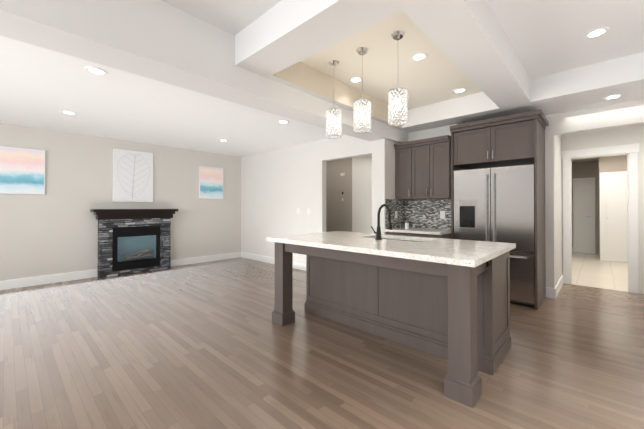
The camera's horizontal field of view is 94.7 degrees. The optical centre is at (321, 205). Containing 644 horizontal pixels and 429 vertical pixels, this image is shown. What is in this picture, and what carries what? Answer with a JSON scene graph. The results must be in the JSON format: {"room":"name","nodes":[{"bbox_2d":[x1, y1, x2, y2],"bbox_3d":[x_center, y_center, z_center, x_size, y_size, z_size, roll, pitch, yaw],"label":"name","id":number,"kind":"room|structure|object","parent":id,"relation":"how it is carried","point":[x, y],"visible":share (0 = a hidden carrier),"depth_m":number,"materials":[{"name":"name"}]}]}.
{"room":"kitchen","nodes":[
{"label":"kitchen","id":0,"kind":"room"},
{"bbox_2d":[0,257,643,428],"bbox_3d":[-0.452,1.297,2.599,9.250,0.080,9.380,0,0,43],"label":"floor","id":1,"kind":"structure","parent":0,"point":[208,345],"depth_m":2.36,"materials":[{"name":"brown wood"}]},
{"bbox_2d":[91,209,177,277],"bbox_3d":[-3.526,0.668,5.671,0.262,1.215,1.400,0,0,43],"label":"fireplace","id":2,"kind":"object","parent":1,"relation":"on","point":[142,237],"depth_m":5.62,"materials":[{"name":"stone"}]},
{"bbox_2d":[272,235,510,407],"bbox_3d":[0.571,0.816,2.932,2.030,0.884,1.102,0,0,43],"label":"kitchen island","id":3,"kind":"object","parent":1,"relation":"on","point":[447,299],"depth_m":2.57,"materials":[{"name":"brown wood"}]},
{"bbox_2d":[267,231,514,266],"bbox_3d":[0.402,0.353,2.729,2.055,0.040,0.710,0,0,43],"label":"island countertop","id":4,"kind":"structure","parent":3,"relation":"on","point":[455,254],"depth_m":2.35,"materials":[{"name":"white stone"}]},
{"bbox_2d":[371,204,392,239],"bbox_3d":[0.618,0.157,3.028,0.113,0.352,0.285,0,0,43],"label":"faucet","id":5,"kind":"object","parent":4,"relation":"on","point":[378,234],"visible":1,"depth_m":2.93,"materials":[{"name":"black metal"}]},
{"bbox_2d":[397,233,453,238],"bbox_3d":[1.611,0.834,4.497,0.638,0.868,0.627,0,0,43],"label":"base cabinet","id":6,"kind":"object","parent":1,"relation":"on","point":[434,235],"depth_m":4.24,"materials":[{"name":"brown wood"}]},
{"bbox_2d":[385,229,453,236],"bbox_3d":[1.518,0.381,4.569,0.869,0.035,0.652,0,0,43],"label":"countertop","id":7,"kind":"structure","parent":6,"relation":"on","point":[438,231],"depth_m":4.38,"materials":[{"name":"white stone"}]},
{"bbox_2d":[454,164,534,306],"bbox_3d":[2.479,0.379,4.205,0.960,1.775,0.776,0,0,43],"label":"fridge","id":8,"kind":"object","parent":1,"relation":"on","point":[496,204],"visible":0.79,"depth_m":3.85,"materials":[{"name":"grey metal"}]},
{"bbox_2d":[0,99,643,293],"bbox_3d":[1.180,-0.128,4.347,9.250,2.790,14.150,0,0,43],"label":"wall","id":9,"kind":"structure","parent":0,"point":[53,230],"depth_m":5.29,"materials":[{"name":"paint"}]},
{"bbox_2d":[0,146,44,194],"bbox_3d":[-4.686,-0.541,4.607,0.037,0.710,0.560,0,0,43],"label":"picture","id":10,"kind":"object","parent":9,"relation":"attached to","point":[22,170],"depth_m":4.61},
{"bbox_2d":[0,269,96,289],"bbox_3d":[-5.421,1.194,3.830,0.016,0.140,4.075,0,0,43],"label":"baseboard","id":11,"kind":"structure","parent":9,"relation":"attached to","point":[55,278],"depth_m":4.82,"materials":[{"name":"white wood"}]},
{"bbox_2d":[113,148,152,201],"bbox_3d":[-3.632,-0.569,5.723,0.047,0.980,0.670,0,0,43],"label":"picture","id":12,"kind":"object","parent":9,"relation":"attached to","point":[132,176],"depth_m":5.70,"materials":[{"name":"white"}]},
{"bbox_2d":[171,252,239,266],"bbox_3d":[-2.631,1.213,6.803,0.019,0.140,1.690,0,0,43],"label":"baseboard","id":13,"kind":"structure","parent":9,"relation":"attached to","point":[194,260],"depth_m":6.75,"materials":[{"name":"white wood"}]},
{"bbox_2d":[199,166,222,198],"bbox_3d":[-2.562,-0.532,6.872,0.037,0.730,0.570,0,0,43],"label":"picture","id":14,"kind":"object","parent":9,"relation":"attached to","point":[210,182],"depth_m":6.84},
{"bbox_2d":[240,252,305,270],"bbox_3d":[-1.020,1.211,6.494,2.790,0.140,0.016,0,0,43],"label":"baseboard","id":15,"kind":"structure","parent":9,"relation":"attached to","point":[301,266],"depth_m":6.73,"materials":[{"name":"white wood"}]},
{"bbox_2d":[352,155,371,232],"bbox_3d":[0.969,0.023,6.401,0.770,2.515,0.035,0,0,43],"label":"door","id":16,"kind":"structure","parent":9,"relation":"in","point":[361,194],"depth_m":6.46,"materials":[{"name":"paint"}]},
{"bbox_2d":[393,145,408,200],"bbox_3d":[1.437,-0.537,4.874,0.343,0.855,0.327,0,0,43],"label":"upper cabinet","id":17,"kind":"object","parent":9,"relation":"attached to","point":[402,151],"depth_m":4.80,"materials":[{"name":"brown wood"}]},
{"bbox_2d":[409,137,456,200],"bbox_3d":[1.716,-0.538,4.613,0.632,0.855,0.327,0,0,43],"label":"upper cabinet","id":18,"kind":"object","parent":9,"relation":"attached to","point":[431,171],"depth_m":4.46,"materials":[{"name":"brown wood"}]},
{"bbox_2d":[453,113,544,168],"bbox_3d":[2.511,-0.848,4.246,0.972,0.510,0.717,0,0,43],"label":"upper cabinet","id":19,"kind":"object","parent":9,"relation":"attached to","point":[516,141],"depth_m":3.95,"materials":[{"name":"brown wood"}]},
{"bbox_2d":[573,177,595,253],"bbox_3d":[7.180,0.261,8.133,0.460,2.060,0.108,0,0,43],"label":"hall door","id":20,"kind":"structure","parent":9,"relation":"in","point":[583,215],"depth_m":8.12,"materials":[{"name":"white paint"}]},
{"bbox_2d":[552,144,638,298],"bbox_3d":[3.916,0.182,4.223,0.900,2.170,1.286,0,0,43],"label":"door frame","id":21,"kind":"structure","parent":9,"relation":"attached to","point":[630,151],"depth_m":4.43,"materials":[{"name":"white wood"}]},
{"bbox_2d":[600,171,627,262],"bbox_3d":[6.832,0.248,6.746,0.750,2.070,0.107,0,0,43],"label":"door","id":22,"kind":"structure","parent":9,"relation":"in","point":[613,220],"depth_m":6.83,"materials":[{"name":"white paint"}]},
{"bbox_2d":[0,0,643,161],"bbox_3d":[1.248,-1.362,4.428,9.250,0.620,14.350,0,0,43],"label":"ceiling","id":23,"kind":"structure","parent":0,"point":[242,77],"depth_m":2.83,"materials":[{"name":"paint"}]},
{"bbox_2d":[60,110,76,114],"bbox_3d":[-3.392,-1.250,3.974,0.175,0.008,0.175,0,0,34],"label":"recessed light","id":24,"kind":"object","parent":23,"relation":"in","point":[63,111],"depth_m":3.95,"materials":[{"name":"white plastic"}]},
{"bbox_2d":[84,66,107,74],"bbox_3d":[-2.101,-1.257,2.763,0.175,0.008,0.175,0,0,4],"label":"recessed light","id":25,"kind":"object","parent":23,"relation":"in","point":[95,70],"depth_m":2.75,"materials":[{"name":"white plastic"}]},
{"bbox_2d":[278,120,289,123],"bbox_3d":[-0.569,-1.247,4.397,0.175,0.008,0.175,0,0,4],"label":"recessed light","id":26,"kind":"object","parent":23,"relation":"in","point":[280,121],"depth_m":4.37,"materials":[{"name":"white plastic"}]},
{"bbox_2d":[325,60,341,138],"bbox_3d":[0.125,-1.127,3.156,0.177,0.794,0.178,0,0,43],"label":"pendant light","id":27,"kind":"object","parent":23,"relation":"hanging from","point":[333,110],"visible":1,"depth_m":3.12,"materials":[{"name":"white glass"}]},
{"bbox_2d":[348,76,361,82],"bbox_3d":[0.406,-1.516,3.567,0.175,0.008,0.175,0,0,34],"label":"recessed light","id":28,"kind":"object","parent":23,"relation":"in","point":[355,79],"depth_m":3.55,"materials":[{"name":"white plastic"}]},
{"bbox_2d":[353,47,371,132],"bbox_3d":[0.395,-1.128,2.903,0.177,0.794,0.178,0,0,43],"label":"pendant light","id":29,"kind":"object","parent":23,"relation":"hanging from","point":[364,103],"visible":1,"depth_m":2.87,"materials":[{"name":"white glass"}]},
{"bbox_2d":[388,31,407,125],"bbox_3d":[0.676,-1.130,2.639,0.177,0.794,0.178,0,0,43],"label":"pendant light","id":30,"kind":"object","parent":23,"relation":"hanging from","point":[398,93],"visible":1,"depth_m":2.60,"materials":[{"name":"white glass"}]},
{"bbox_2d":[410,52,427,60],"bbox_3d":[0.989,-1.520,3.020,0.175,0.008,0.175,0,0,4],"label":"recessed light","id":31,"kind":"object","parent":23,"relation":"in","point":[418,56],"depth_m":3.01,"materials":[{"name":"white plastic"}]},
{"bbox_2d":[453,88,466,92],"bbox_3d":[1.810,-1.514,3.895,0.175,0.008,0.175,0,0,37],"label":"recessed light","id":32,"kind":"object","parent":23,"relation":"in","point":[459,90],"depth_m":3.88,"materials":[{"name":"white plastic"}]},
{"bbox_2d":[583,26,609,37],"bbox_3d":[2.424,-1.528,2.620,0.175,0.008,0.175,0,0,4],"label":"recessed light","id":33,"kind":"object","parent":23,"relation":"in","point":[592,33],"depth_m":2.61,"materials":[{"name":"white plastic"}]},
{"bbox_2d":[603,93,623,99],"bbox_3d":[3.340,-1.253,3.405,0.175,0.008,0.175,0,0,34],"label":"recessed light","id":34,"kind":"object","parent":23,"relation":"in","point":[613,96],"depth_m":3.39,"materials":[{"name":"white plastic"}]},
{"bbox_2d":[572,252,627,291],"bbox_3d":[6.116,1.320,6.276,2.000,0.080,4.970,0,0,43],"label":"floor","id":35,"kind":"structure","parent":0,"point":[590,270],"depth_m":5.68,"materials":[{"name":"beige tile"}]}
]}

